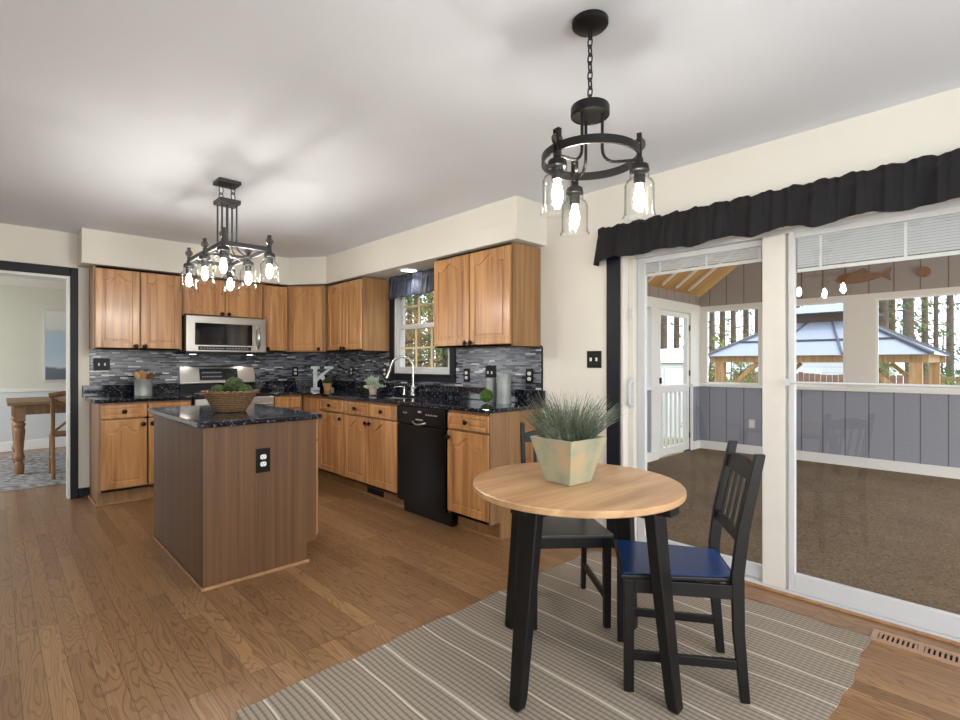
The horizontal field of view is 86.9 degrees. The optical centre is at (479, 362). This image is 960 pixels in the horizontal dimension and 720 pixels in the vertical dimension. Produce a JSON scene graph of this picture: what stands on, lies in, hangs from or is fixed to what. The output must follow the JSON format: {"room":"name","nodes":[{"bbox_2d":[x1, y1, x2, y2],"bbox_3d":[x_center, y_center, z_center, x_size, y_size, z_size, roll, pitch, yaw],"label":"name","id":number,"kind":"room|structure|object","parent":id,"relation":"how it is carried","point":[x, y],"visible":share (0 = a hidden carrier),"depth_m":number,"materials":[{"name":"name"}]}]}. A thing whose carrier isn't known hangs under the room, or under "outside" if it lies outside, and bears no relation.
{"room":"eat-in kitchen","nodes":[
{"label":"eat-in kitchen","id":0,"kind":"room"},
{"bbox_2d":[0,285,65,388],"bbox_3d":[-6.484,0.025,7.346,5.220,2.440,0.120,0,0,-44],"label":"wall","id":1,"kind":"structure","parent":0,"point":[22,308],"depth_m":7.24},
{"bbox_2d":[0,391,65,441],"bbox_3d":[-6.440,0.760,7.301,5.220,0.690,0.010,0,0,-44],"label":"wainscoting","id":2,"kind":"structure","parent":1,"relation":"attached to","point":[37,426],"depth_m":7.28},
{"bbox_2d":[0,277,65,289],"bbox_3d":[-6.411,-1.145,7.271,5.220,0.100,0.090,0,0,-44],"label":"trim","id":3,"kind":"structure","parent":1,"relation":"attached to","point":[3,280],"depth_m":7.25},
{"bbox_2d":[0,437,65,451],"bbox_3d":[-6.436,1.175,7.297,5.220,0.140,0.018,0,0,-44],"label":"baseboard","id":4,"kind":"structure","parent":1,"relation":"attached to","point":[59,442],"depth_m":7.31,"materials":[{"name":"white paint"}]},
{"bbox_2d":[0,387,65,392],"bbox_3d":[-6.432,0.388,7.292,5.220,0.055,0.030,0,0,-44],"label":"trim","id":5,"kind":"structure","parent":1,"relation":"attached to","point":[52,388],"depth_m":7.27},
{"bbox_2d":[44,310,65,380],"bbox_3d":[-6.141,-0.255,7.567,0.570,1.030,0.032,0,0,-44],"label":"wall art","id":6,"kind":"object","parent":1,"relation":"attached to","point":[54,321],"visible":0.41,"depth_m":7.44,"materials":[{"name":"blue plastic"}]},
{"bbox_2d":[0,223,302,487],"bbox_3d":[-3.870,0.025,4.624,5.220,2.440,0.120,0,0,-44],"label":"wall","id":7,"kind":"structure","parent":0,"point":[23,244],"depth_m":4.67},
{"bbox_2d":[0,270,69,498],"bbox_3d":[-4.255,0.228,4.255,1.255,2.035,0.124,0,0,-44],"label":"trim","id":8,"kind":"structure","parent":7,"relation":"attached to","point":[10,273],"depth_m":4.64,"materials":[{"name":"white paint"}]},
{"bbox_2d":[0,260,77,498],"bbox_3d":[-4.214,0.185,4.196,1.392,2.120,0.022,0,0,-44],"label":"trim","id":9,"kind":"structure","parent":7,"relation":"attached to","point":[4,265],"depth_m":4.64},
{"bbox_2d":[89,265,181,350],"bbox_3d":[-3.288,-0.500,4.858,0.703,0.746,0.332,0,0,-44],"label":"upper cabinet","id":10,"kind":"object","parent":7,"relation":"attached to","point":[129,309],"visible":1,"depth_m":4.73,"materials":[{"name":"brown wood"}]},
{"bbox_2d":[89,349,325,393],"bbox_3d":[-2.800,0.099,5.563,2.375,0.452,0.007,0,0,-44],"label":"backsplash","id":11,"kind":"structure","parent":7,"relation":"attached to","point":[272,366],"depth_m":5.27,"materials":[{"name":"tile"}]},
{"bbox_2d":[94,358,109,370],"bbox_3d":[-3.581,0.013,4.796,0.125,0.118,0.016,0,0,-44],"label":"wall switch","id":12,"kind":"object","parent":11,"relation":"attached to","point":[100,364],"visible":1,"depth_m":4.80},
{"bbox_2d":[182,275,261,318],"bbox_3d":[-2.749,-0.675,5.374,0.777,0.396,0.332,0,0,-44],"label":"upper cabinet","id":13,"kind":"object","parent":7,"relation":"attached to","point":[210,296],"visible":0.94,"depth_m":5.25,"materials":[{"name":"brown wood"}]},
{"bbox_2d":[176,315,265,354],"bbox_3d":[-2.703,-0.280,5.326,0.771,0.387,0.462,0,0,-44],"label":"microwave","id":14,"kind":"object","parent":13,"relation":"attached to","point":[201,335],"visible":1,"depth_m":5.17,"materials":[{"name":"silver metal"}]},
{"bbox_2d":[262,284,287,351],"bbox_3d":[-2.366,-0.500,5.742,0.274,0.746,0.332,0,0,-44],"label":"upper cabinet","id":15,"kind":"object","parent":7,"relation":"attached to","point":[274,297],"visible":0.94,"depth_m":5.64,"materials":[{"name":"brown wood"}]},
{"bbox_2d":[288,286,338,352],"bbox_3d":[-1.952,-0.500,5.947,0.599,0.746,0.608,0,0,-44],"label":"upper cabinet","id":16,"kind":"object","parent":7,"relation":"attached to","point":[306,304],"visible":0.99,"depth_m":5.72,"materials":[{"name":"brown wood"}]},
{"bbox_2d":[78,195,545,285],"bbox_3d":[-1.609,-1.042,4.261,2.460,0.306,3.536,0,0,-44],"label":"soffit","id":17,"kind":"structure","parent":0,"point":[517,219],"depth_m":4.66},
{"bbox_2d":[0,0,959,281],"bbox_3d":[-2.233,-1.245,3.020,5.360,0.100,12.250,0,0,-44],"label":"ceiling","id":18,"kind":"structure","parent":0,"point":[342,125],"depth_m":2.26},
{"bbox_2d":[183,177,278,289],"bbox_3d":[-1.668,-0.844,3.341,0.391,0.700,0.853,0,0,-44],"label":"chandelier","id":19,"kind":"object","parent":18,"relation":"hanging from","point":[204,257],"visible":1,"depth_m":3.31,"materials":[{"name":"metal"}]},
{"bbox_2d":[183,247,194,285],"bbox_3d":[-2.018,-0.646,3.511,0.123,0.305,0.123,0,0,-44],"label":"socket","id":20,"kind":"object","parent":19,"relation":"attached to","point":[188,266],"depth_m":3.50,"materials":[{"name":"brown metal"}]},
{"bbox_2d":[199,238,210,279],"bbox_3d":[-1.765,-0.646,3.248,0.123,0.305,0.123,0,0,-44],"label":"socket","id":21,"kind":"object","parent":19,"relation":"attached to","point":[204,256],"depth_m":3.24,"materials":[{"name":"brown metal"}]},
{"bbox_2d":[217,227,229,272],"bbox_3d":[-1.512,-0.646,2.984,0.123,0.305,0.123,0,0,-44],"label":"socket","id":22,"kind":"object","parent":19,"relation":"attached to","point":[222,246],"depth_m":2.97,"materials":[{"name":"brown metal"}]},
{"bbox_2d":[222,253,235,289],"bbox_3d":[-1.824,-0.646,3.697,0.123,0.305,0.123,0,0,-44],"label":"socket","id":23,"kind":"object","parent":19,"relation":"attached to","point":[230,270],"depth_m":3.68,"materials":[{"name":"glass"}]},
{"bbox_2d":[242,248,253,284],"bbox_3d":[-1.571,-0.646,3.433,0.123,0.305,0.123,0,0,-44],"label":"socket","id":24,"kind":"object","parent":19,"relation":"attached to","point":[247,262],"depth_m":3.42,"materials":[{"name":"glass"}]},
{"bbox_2d":[263,235,278,277],"bbox_3d":[-1.319,-0.646,3.170,0.123,0.305,0.123,0,0,-44],"label":"socket","id":25,"kind":"object","parent":19,"relation":"attached to","point":[269,255],"depth_m":3.16,"materials":[{"name":"brown metal"}]},
{"bbox_2d":[541,9,649,224],"bbox_3d":[0.372,-0.842,1.747,0.390,0.703,0.398,0,0,-44],"label":"pendant light","id":26,"kind":"object","parent":18,"relation":"hanging from","point":[588,111],"visible":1,"depth_m":1.72,"materials":[{"name":"black metal"}]},
{"bbox_2d":[547,127,572,203],"bbox_3d":[0.255,-0.632,1.669,0.114,0.282,0.114,0,0,-44],"label":"socket","id":27,"kind":"object","parent":26,"relation":"attached to","point":[558,163],"depth_m":1.66,"materials":[{"name":"brown metal"}]},
{"bbox_2d":[566,161,583,224],"bbox_3d":[0.362,-0.632,1.934,0.114,0.282,0.114,0,0,-44],"label":"socket","id":28,"kind":"object","parent":26,"relation":"attached to","point":[575,191],"depth_m":1.92,"materials":[{"name":"brown metal"}]},
{"bbox_2d":[627,132,649,206],"bbox_3d":[0.538,-0.632,1.709,0.114,0.282,0.114,0,0,-44],"label":"socket","id":29,"kind":"object","parent":26,"relation":"attached to","point":[638,168],"depth_m":1.70,"materials":[{"name":"brown metal"}]},
{"bbox_2d":[0,447,959,719],"bbox_3d":[-2.233,1.305,3.020,5.360,0.120,12.250,0,0,-44],"label":"floor","id":30,"kind":"structure","parent":0,"point":[98,621],"depth_m":2.53,"materials":[{"name":"brown wood"}]},
{"bbox_2d":[0,450,65,491],"bbox_3d":[-5.021,1.240,6.242,3.000,0.008,2.540,0,0,-44],"label":"area rug","id":31,"kind":"object","parent":30,"relation":"on","point":[35,475],"visible":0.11,"depth_m":5.72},
{"bbox_2d":[6,396,65,474],"bbox_3d":[-4.913,0.835,6.457,1.645,0.800,1.080,0,0,-44],"label":"dining table","id":32,"kind":"object","parent":31,"relation":"on","point":[20,407],"visible":0.5,"depth_m":5.64,"materials":[{"name":"brown wood"}]},
{"bbox_2d":[48,391,65,479],"bbox_3d":[-4.518,0.764,5.652,0.481,0.942,0.507,0,0,-44],"label":"chair","id":33,"kind":"object","parent":31,"relation":"on","point":[54,432],"visible":0.52,"depth_m":5.40,"materials":[{"name":"brown wood"}]},
{"bbox_2d":[90,399,190,504],"bbox_3d":[-3.187,0.796,4.767,0.713,0.898,0.602,0,0,-44],"label":"base cabinet","id":34,"kind":"object","parent":30,"relation":"on","point":[121,434],"visible":0.63,"depth_m":4.48,"materials":[{"name":"brown wood"}]},
{"bbox_2d":[82,383,192,403],"bbox_3d":[-3.208,0.277,4.751,0.772,0.136,0.598,0,0,-44],"label":"countertop","id":35,"kind":"structure","parent":34,"relation":"on","point":[96,394],"depth_m":4.77,"materials":[{"name":"black stone"}]},
{"bbox_2d":[134,379,152,396],"bbox_3d":[-3.184,0.233,4.790,0.154,0.163,0.154,0,0,-44],"label":"utensil crock","id":36,"kind":"object","parent":35,"relation":"on","point":[142,387],"visible":0.97,"depth_m":4.73,"materials":[{"name":"metal"}]},
{"bbox_2d":[178,366,273,405],"bbox_3d":[-2.620,0.623,5.249,0.758,1.185,0.689,0,0,-44],"label":"range","id":37,"kind":"object","parent":30,"relation":"on","point":[192,380],"visible":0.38,"depth_m":5.31,"materials":[{"name":"silver metal"}]},
{"bbox_2d":[180,391,273,398],"bbox_3d":[-2.616,0.325,5.245,0.756,0.028,0.530,0,0,-44],"label":"cooktop","id":38,"kind":"object","parent":37,"relation":"in","point":[196,394],"depth_m":5.21,"materials":[{"name":"black glass"}]},
{"bbox_2d":[152,415,317,591],"bbox_3d":[-1.662,0.800,3.418,0.714,0.889,1.190,0,0,-44],"label":"kitchen island","id":39,"kind":"object","parent":30,"relation":"on","point":[221,521],"visible":0.85,"depth_m":2.98,"materials":[{"name":"brown wood"}]},
{"bbox_2d":[147,403,321,428],"bbox_3d":[-1.684,0.337,3.401,0.709,0.033,1.250,0,0,-44],"label":"island countertop","id":40,"kind":"structure","parent":39,"relation":"on","point":[197,416],"depth_m":3.12,"materials":[{"name":"black stone"}]},
{"bbox_2d":[200,389,258,412],"bbox_3d":[-1.644,0.248,3.337,0.350,0.142,0.349,0,0,-44],"label":"wicker bowl","id":41,"kind":"object","parent":40,"relation":"on","point":[220,402],"visible":0.79,"depth_m":3.23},
{"bbox_2d":[223,376,244,391],"bbox_3d":[-1.628,0.153,3.357,0.132,0.133,0.133,0,0,-44],"label":"moss ball","id":42,"kind":"object","parent":41,"relation":"in","point":[231,384],"visible":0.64,"depth_m":3.31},
{"bbox_2d":[256,448,269,472],"bbox_3d":[-1.274,0.572,2.976,0.082,0.140,0.009,0,0,-44],"label":"power outlet","id":43,"kind":"object","parent":39,"relation":"attached to","point":[262,455],"visible":1,"depth_m":2.97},
{"bbox_2d":[274,395,301,410],"bbox_3d":[-2.254,0.796,5.662,0.318,0.898,0.602,0,0,-44],"label":"base cabinet","id":44,"kind":"object","parent":30,"relation":"on","point":[294,402],"visible":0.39,"depth_m":5.48,"materials":[{"name":"brown wood"}]},
{"bbox_2d":[303,395,353,487],"bbox_3d":[-1.453,0.796,5.427,0.601,0.898,0.925,0,0,-44],"label":"base cabinet","id":45,"kind":"object","parent":30,"relation":"on","point":[330,439],"visible":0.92,"depth_m":5.12,"materials":[{"name":"brown wood"}]},
{"bbox_2d":[318,476,403,506],"bbox_3d":[-1.255,1.236,4.992,0.014,0.018,1.820,0,0,-44],"label":"trim","id":46,"kind":"structure","parent":30,"relation":"on","point":[361,491],"depth_m":4.83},
{"bbox_2d":[344,397,412,504],"bbox_3d":[-0.815,0.796,4.763,0.601,0.898,0.908,0,0,-44],"label":"base cabinet","id":47,"kind":"object","parent":30,"relation":"on","point":[370,428],"visible":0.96,"depth_m":4.55,"materials":[{"name":"brown wood"}]},
{"bbox_2d":[397,405,453,526],"bbox_3d":[-0.285,0.796,4.197,0.599,0.897,0.624,0,0,-44],"label":"dishwasher","id":48,"kind":"object","parent":30,"relation":"on","point":[422,431],"visible":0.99,"depth_m":3.98,"materials":[{"name":"black metal"}]},
{"bbox_2d":[446,409,540,539],"bbox_3d":[0.097,0.796,3.813,0.601,0.898,0.441,0,0,-44],"label":"base cabinet","id":49,"kind":"object","parent":30,"relation":"on","point":[478,443],"visible":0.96,"depth_m":3.61,"materials":[{"name":"brown wood"}]},
{"bbox_2d":[255,380,544,413],"bbox_3d":[-1.044,0.277,4.798,0.884,0.136,3.528,0,0,-44],"label":"countertop","id":50,"kind":"structure","parent":49,"relation":"on","point":[459,398],"depth_m":4.65,"materials":[{"name":"black stone"}]},
{"bbox_2d":[311,366,333,389],"bbox_3d":[-1.832,0.176,5.883,0.263,0.275,0.024,0,0,0],"label":"decoration","id":51,"kind":"object","parent":50,"relation":"on","point":[316,378],"visible":0.88,"depth_m":5.87,"materials":[{"name":"paint"}]},
{"bbox_2d":[364,375,385,393],"bbox_3d":[-1.089,0.214,5.184,0.205,0.200,0.204,0,0,-44],"label":"succulent","id":52,"kind":"object","parent":50,"relation":"on","point":[372,383],"visible":1,"depth_m":5.15,"materials":[{"name":"plant"}]},
{"bbox_2d":[385,356,418,394],"bbox_3d":[-0.736,0.121,4.933,0.368,0.386,0.136,0,0,18],"label":"faucet","id":53,"kind":"object","parent":50,"relation":"on","point":[413,387],"visible":0.99,"depth_m":4.93,"materials":[{"name":"silver metal"}]},
{"bbox_2d":[486,378,496,401],"bbox_3d":[0.091,0.216,4.114,0.086,0.195,0.086,0,0,-44],"label":"canister","id":54,"kind":"object","parent":50,"relation":"on","point":[490,382],"visible":0.78,"depth_m":4.08,"materials":[{"name":"metal"}]},
{"bbox_2d":[497,373,511,403],"bbox_3d":[0.188,0.197,3.951,0.115,0.235,0.115,0,0,-44],"label":"canister","id":55,"kind":"object","parent":50,"relation":"on","point":[503,379],"visible":1,"depth_m":3.90,"materials":[{"name":"metal"}]},
{"bbox_2d":[236,550,870,719],"bbox_3d":[0.449,1.241,2.046,2.262,0.007,1.500,0,0,-44],"label":"rug","id":56,"kind":"object","parent":30,"relation":"on","point":[456,666],"visible":0.75,"depth_m":2.04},
{"bbox_2d":[520,422,613,629],"bbox_3d":[0.412,0.784,2.590,0.393,0.905,0.507,0,0,-3],"label":"dining chair","id":57,"kind":"object","parent":56,"relation":"on","point":[557,532],"visible":0.38,"depth_m":2.37,"materials":[{"name":"black paint"}]},
{"bbox_2d":[473,462,686,714],"bbox_3d":[0.401,0.862,2.085,0.856,0.748,0.860,0,0,-44],"label":"round table","id":58,"kind":"object","parent":56,"relation":"on","point":[622,494],"visible":0.95,"depth_m":1.82,"materials":[{"name":"brown wood"}]},
{"bbox_2d":[509,389,625,485],"bbox_3d":[0.354,0.298,2.100,0.494,0.379,0.464,0,0,-40],"label":"potted grass","id":59,"kind":"object","parent":58,"relation":"on","point":[568,454],"depth_m":2.02,"materials":[{"name":"ceramic"}]},
{"bbox_2d":[614,440,765,703],"bbox_3d":[0.814,0.784,2.044,0.507,0.905,0.393,0,0,11],"label":"dining chair","id":60,"kind":"object","parent":56,"relation":"on","point":[695,571],"visible":0.98,"depth_m":1.90,"materials":[{"name":"black paint"}]},
{"bbox_2d":[870,628,959,666],"bbox_3d":[1.916,1.241,2.199,0.110,0.008,0.340,0,0,-44],"label":"floor vent","id":61,"kind":"object","parent":30,"relation":"in","point":[926,650],"visible":1,"depth_m":2.20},
{"bbox_2d":[530,434,606,485],"bbox_3d":[0.363,0.395,2.088,0.223,0.185,0.223,0,0,-40],"label":"planter","id":62,"kind":"object","parent":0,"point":[570,460],"depth_m":2.02,"materials":[{"name":"ceramic"}]},
{"bbox_2d":[387,87,959,527],"bbox_3d":[-0.354,0.025,4.824,0.130,2.440,12.250,0,0,-44],"label":"wall","id":63,"kind":"structure","parent":0,"point":[573,289],"depth_m":3.11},
{"bbox_2d":[325,277,388,351],"bbox_3d":[-1.371,-0.500,5.516,0.361,0.746,0.811,0,0,-44],"label":"upper cabinet","id":64,"kind":"object","parent":63,"relation":"attached to","point":[356,310],"visible":1,"depth_m":5.28,"materials":[{"name":"brown wood"}]},
{"bbox_2d":[389,279,455,382],"bbox_3d":[-0.558,-0.353,4.982,0.145,1.064,1.060,0,0,-44],"label":"window","id":65,"kind":"structure","parent":63,"relation":"in","point":[397,326],"depth_m":5.15,"materials":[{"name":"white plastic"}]},
{"bbox_2d":[389,268,433,299],"bbox_3d":[-0.591,-0.767,4.891,0.116,0.251,1.035,0,0,-44],"label":"valance","id":66,"kind":"object","parent":65,"relation":"attached to","point":[421,282],"visible":0.75,"depth_m":4.93,"materials":[{"name":"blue fabric"}]},
{"bbox_2d":[326,345,541,389],"bbox_3d":[-0.736,0.055,5.122,0.007,0.380,3.486,0,0,-44],"label":"backsplash","id":67,"kind":"structure","parent":63,"relation":"attached to","point":[515,361],"depth_m":4.44,"materials":[{"name":"tile"}]},
{"bbox_2d":[434,242,540,348],"bbox_3d":[0.022,-0.500,4.064,0.361,0.746,0.895,0,0,-44],"label":"upper cabinet","id":68,"kind":"object","parent":63,"relation":"attached to","point":[490,297],"visible":1,"depth_m":3.84,"materials":[{"name":"brown wood"}]},
{"bbox_2d":[587,351,601,367],"bbox_3d":[0.791,-0.025,3.524,0.016,0.118,0.118,0,0,-44],"label":"wall switch","id":69,"kind":"object","parent":63,"relation":"attached to","point":[594,358],"visible":1,"depth_m":3.52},
{"bbox_2d":[647,247,761,276],"bbox_3d":[1.391,-0.622,3.106,0.010,0.087,0.786,0,0,-44],"label":"mini blind","id":70,"kind":"object","parent":63,"relation":"attached to","point":[661,266],"visible":0.76,"depth_m":3.10,"materials":[{"name":"white plastic"}]},
{"bbox_2d":[593,148,959,265],"bbox_3d":[1.579,-0.789,2.611,0.145,0.257,2.340,0,0,-44],"label":"valance","id":71,"kind":"object","parent":63,"relation":"attached to","point":[924,180],"visible":1,"depth_m":2.56,"materials":[{"name":"black fabric"}]},
{"bbox_2d":[606,198,959,646],"bbox_3d":[1.673,0.165,2.707,0.163,2.160,2.188,0,0,-44],"label":"door","id":72,"kind":"structure","parent":63,"relation":"in","point":[626,276],"depth_m":2.77,"materials":[{"name":"white plastic"}]},
{"bbox_2d":[797,213,959,272],"bbox_3d":[2.015,-0.578,2.396,0.010,0.185,0.896,0,0,-44],"label":"mini blind","id":73,"kind":"object","parent":63,"relation":"attached to","point":[904,233],"visible":1,"depth_m":2.46,"materials":[{"name":"white plastic"}]},
{"bbox_2d":[647,285,699,451],"bbox_3d":[1.673,0.385,6.098,4.540,2.760,0.100,0,0,-44],"label":"wall","id":74,"kind":"structure","parent":0,"point":[695,389],"depth_m":7.11,"materials":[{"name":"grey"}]},
{"bbox_2d":[647,296,699,451],"bbox_3d":[1.641,0.205,6.059,4.440,2.120,0.112,0,0,-44],"label":"trim","id":75,"kind":"structure","parent":74,"relation":"attached to","point":[654,304],"depth_m":6.66,"materials":[{"name":"white paint"}]},
{"bbox_2d":[647,440,699,461],"bbox_3d":[1.679,1.205,6.020,4.440,0.120,0.020,0,0,-44],"label":"baseboard","id":76,"kind":"structure","parent":74,"relation":"attached to","point":[651,456],"depth_m":6.60,"materials":[{"name":"white paint"}]},
{"bbox_2d":[659,310,689,456],"bbox_3d":[2.702,0.270,7.033,0.960,1.950,0.065,0,0,-44],"label":"door","id":77,"kind":"structure","parent":74,"relation":"in","point":[684,388],"depth_m":7.08,"materials":[{"name":"white paint"}]},
{"bbox_2d":[659,379,730,458],"bbox_3d":[3.896,2.295,17.602,110.000,0.300,120.000,0,0,-44],"label":"ground","id":78,"kind":"structure","parent":0,"point":[728,379],"depth_m":13.25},
{"bbox_2d":[406,295,435,365],"bbox_3d":[-2.485,-2.595,18.104,3.423,9.480,3.539,0,0,-11],"label":"leafy tree","id":79,"kind":"object","parent":78,"relation":"on","point":[409,310],"visible":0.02,"depth_m":18.13,"materials":[{"name":"green plant"}]},
{"bbox_2d":[405,294,440,366],"bbox_3d":[-1.780,-1.740,12.899,1.994,7.769,2.137,0,0,-26],"label":"leafy tree","id":80,"kind":"object","parent":78,"relation":"on","point":[420,351],"visible":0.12,"depth_m":12.77,"materials":[{"name":"green plant"}]},
{"bbox_2d":[406,292,439,366],"bbox_3d":[-1.423,-1.605,15.541,2.300,7.501,2.168,0,0,-44],"label":"leafy tree","id":81,"kind":"object","parent":78,"relation":"on","point":[430,311],"visible":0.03,"depth_m":15.34,"materials":[{"name":"green plant"}]},
{"bbox_2d":[405,294,444,366],"bbox_3d":[-1.147,-0.371,7.341,2.410,5.031,2.084,0,0,-44],"label":"leafy tree","id":82,"kind":"object","parent":78,"relation":"on","point":[411,338],"visible":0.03,"depth_m":7.38,"materials":[{"name":"green plant"}]},
{"bbox_2d":[422,291,447,366],"bbox_3d":[-0.699,-1.289,10.502,2.078,6.869,2.103,0,0,-44],"label":"leafy tree","id":83,"kind":"object","parent":78,"relation":"on","point":[444,354],"visible":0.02,"depth_m":10.31,"materials":[{"name":"green plant"}]},
{"bbox_2d":[661,315,666,348],"bbox_3d":[6.665,-4.495,18.640,2.410,13.280,2.375,0,0,-44],"label":"pine tree","id":84,"kind":"object","parent":78,"relation":"on","point":[663,318],"visible":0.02,"depth_m":18.50,"materials":[{"name":"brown plant"}]},
{"bbox_2d":[667,317,682,348],"bbox_3d":[9.702,-5.418,24.722,2.478,15.130,2.553,0,0,23],"label":"pine tree","id":85,"kind":"object","parent":78,"relation":"on","point":[676,334],"visible":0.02,"depth_m":24.73,"materials":[{"name":"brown plant"}]},
{"bbox_2d":[661,348,720,438],"bbox_3d":[5.546,0.860,15.305,2.400,2.570,2.100,0,0,-9],"label":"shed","id":86,"kind":"object","parent":78,"relation":"on","point":[671,359],"visible":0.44,"depth_m":14.29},
{"bbox_2d":[681,336,728,426],"bbox_3d":[6.000,0.720,13.331,1.216,2.851,1.394,0,0,-44],"label":"tree","id":87,"kind":"object","parent":78,"relation":"on","point":[710,371],"visible":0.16,"depth_m":13.12,"materials":[{"name":"green plant"}]},
{"bbox_2d":[708,311,730,362],"bbox_3d":[13.328,-5.854,28.183,2.473,16.003,2.305,0,0,22],"label":"pine tree","id":88,"kind":"object","parent":78,"relation":"on","point":[722,314],"visible":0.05,"depth_m":27.93,"materials":[{"name":"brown plant"}]},
{"bbox_2d":[709,310,738,357],"bbox_3d":[10.026,-4.919,21.644,2.456,14.128,2.244,0,0,-24],"label":"pine tree","id":89,"kind":"object","parent":78,"relation":"on","point":[711,314],"visible":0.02,"depth_m":21.51,"materials":[{"name":"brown plant"}]},
{"bbox_2d":[708,310,755,380],"bbox_3d":[11.317,-4.460,22.953,2.660,13.215,2.296,0,0,6],"label":"pine tree","id":90,"kind":"object","parent":78,"relation":"on","point":[733,313],"visible":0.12,"depth_m":22.85,"materials":[{"name":"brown plant"}]},
{"bbox_2d":[723,309,757,338],"bbox_3d":[12.996,-5.355,24.744,2.300,15.000,2.467,0,0,3],"label":"pine tree","id":91,"kind":"object","parent":78,"relation":"on","point":[745,312],"visible":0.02,"depth_m":24.70,"materials":[{"name":"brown plant"}]},
{"bbox_2d":[726,339,757,382],"bbox_3d":[7.781,0.713,14.856,1.420,2.865,1.382,0,0,2],"label":"tree","id":92,"kind":"object","parent":78,"relation":"on","point":[749,380],"visible":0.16,"depth_m":14.79,"materials":[{"name":"green plant"}]},
{"bbox_2d":[732,363,904,384],"bbox_3d":[12.408,0.745,18.843,2.400,2.800,5.200,0,0,-44],"label":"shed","id":93,"kind":"object","parent":78,"relation":"on","point":[826,369],"visible":0.08,"depth_m":17.69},
{"bbox_2d":[708,303,950,387],"bbox_3d":[7.392,0.405,10.783,3.663,3.480,3.683,0,0,-44],"label":"gazebo","id":94,"kind":"object","parent":78,"relation":"on","point":[819,328],"visible":0.49,"depth_m":10.04,"materials":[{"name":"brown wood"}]},
{"bbox_2d":[733,371,959,387],"bbox_3d":[10.643,1.205,13.555,0.130,1.880,7.315,0,0,-44],"label":"fence","id":95,"kind":"object","parent":78,"relation":"on","point":[808,377],"visible":0.16,"depth_m":14.28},
{"bbox_2d":[879,298,926,382],"bbox_3d":[12.223,-5.373,15.529,2.337,15.042,2.248,0,0,-44],"label":"pine tree","id":96,"kind":"object","parent":78,"relation":"on","point":[884,308],"visible":0.06,"depth_m":15.39,"materials":[{"name":"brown plant"}]},
{"bbox_2d":[889,299,917,329],"bbox_3d":[21.812,-6.483,27.073,2.256,17.256,2.403,0,0,4],"label":"pine tree","id":97,"kind":"object","parent":78,"relation":"on","point":[892,306],"visible":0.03,"depth_m":26.88,"materials":[{"name":"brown plant"}]},
{"bbox_2d":[889,296,948,370],"bbox_3d":[15.962,-4.946,18.941,2.179,14.188,2.372,0,0,12],"label":"pine tree","id":98,"kind":"object","parent":78,"relation":"on","point":[907,316],"visible":0.06,"depth_m":18.71,"materials":[{"name":"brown plant"}]},
{"bbox_2d":[894,297,959,379],"bbox_3d":[21.006,-5.978,24.098,2.292,16.251,2.745,0,0,21],"label":"pine tree","id":99,"kind":"object","parent":78,"relation":"on","point":[925,334],"visible":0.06,"depth_m":23.86,"materials":[{"name":"green plant"}]},
{"bbox_2d":[933,296,938,362],"bbox_3d":[12.204,-4.423,13.671,2.018,13.136,2.331,0,0,4],"label":"pine tree","id":100,"kind":"object","parent":78,"relation":"on","point":[936,298],"visible":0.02,"depth_m":13.56,"materials":[{"name":"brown plant"}]},
{"bbox_2d":[914,295,959,376],"bbox_3d":[19.810,-5.373,21.478,2.237,15.040,2.415,0,0,-44],"label":"pine tree","id":101,"kind":"object","parent":78,"relation":"on","point":[949,299],"visible":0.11,"depth_m":21.17,"materials":[{"name":"green plant"}]},
{"bbox_2d":[923,329,959,383],"bbox_3d":[14.592,0.542,15.850,1.121,3.206,1.415,0,0,-44],"label":"tree","id":102,"kind":"object","parent":78,"relation":"on","point":[943,332],"visible":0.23,"depth_m":15.73,"materials":[{"name":"green plant"}]},
{"bbox_2d":[647,249,754,296],"bbox_3d":[3.648,-1.365,4.257,4.840,2.800,5.890,0,0,-44],"label":"ceiling","id":103,"kind":"structure","parent":0,"point":[719,273],"depth_m":7.17,"materials":[{"name":"brown wood"}]},
{"bbox_2d":[647,252,733,290],"bbox_3d":[2.445,-1.840,5.251,3.625,1.624,2.168,0,0,-44],"label":"ceiling beams","id":104,"kind":"structure","parent":103,"relation":"attached to","point":[713,269],"depth_m":6.88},
{"bbox_2d":[647,448,959,614],"bbox_3d":[3.573,1.315,4.047,4.440,0.100,5.490,0,0,-44],"label":"floor","id":105,"kind":"structure","parent":0,"point":[893,534],"depth_m":3.99,"materials":[{"name":"carpet"}]},
{"bbox_2d":[699,216,959,467],"bbox_3d":[5.176,-0.170,5.655,0.100,4.870,5.590,0,0,-44],"label":"wall","id":106,"kind":"structure","parent":0,"point":[919,428],"depth_m":6.21,"materials":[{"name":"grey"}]},
{"bbox_2d":[698,383,959,394],"bbox_3d":[5.192,0.323,5.601,0.150,0.045,5.490,0,0,-44],"label":"trim","id":107,"kind":"structure","parent":106,"relation":"on","point":[921,391],"depth_m":6.16,"materials":[{"name":"white paint"}]},
{"bbox_2d":[700,440,959,478],"bbox_3d":[5.167,1.205,5.577,0.020,0.120,5.490,0,0,-44],"label":"baseboard","id":108,"kind":"structure","parent":106,"relation":"attached to","point":[897,466],"depth_m":6.14,"materials":[{"name":"white paint"}]},
{"bbox_2d":[700,286,959,387],"bbox_3d":[5.170,-0.260,5.649,0.096,1.150,5.590,0,0,-44],"label":"trim","id":109,"kind":"structure","parent":106,"relation":"attached to","point":[860,309],"depth_m":6.18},
{"bbox_2d":[706,292,959,389],"bbox_3d":[5.081,-0.235,5.703,0.030,1.070,4.990,0,0,-44],"label":"window","id":110,"kind":"structure","parent":106,"relation":"in","point":[958,293],"depth_m":6.28,"materials":[{"name":"white paint"}]},
{"bbox_2d":[834,267,891,283],"bbox_3d":[4.628,-1.057,6.134,0.023,0.185,0.560,0,0,-44],"label":"fish","id":111,"kind":"object","parent":106,"relation":"attached to","point":[862,275],"visible":1,"depth_m":6.14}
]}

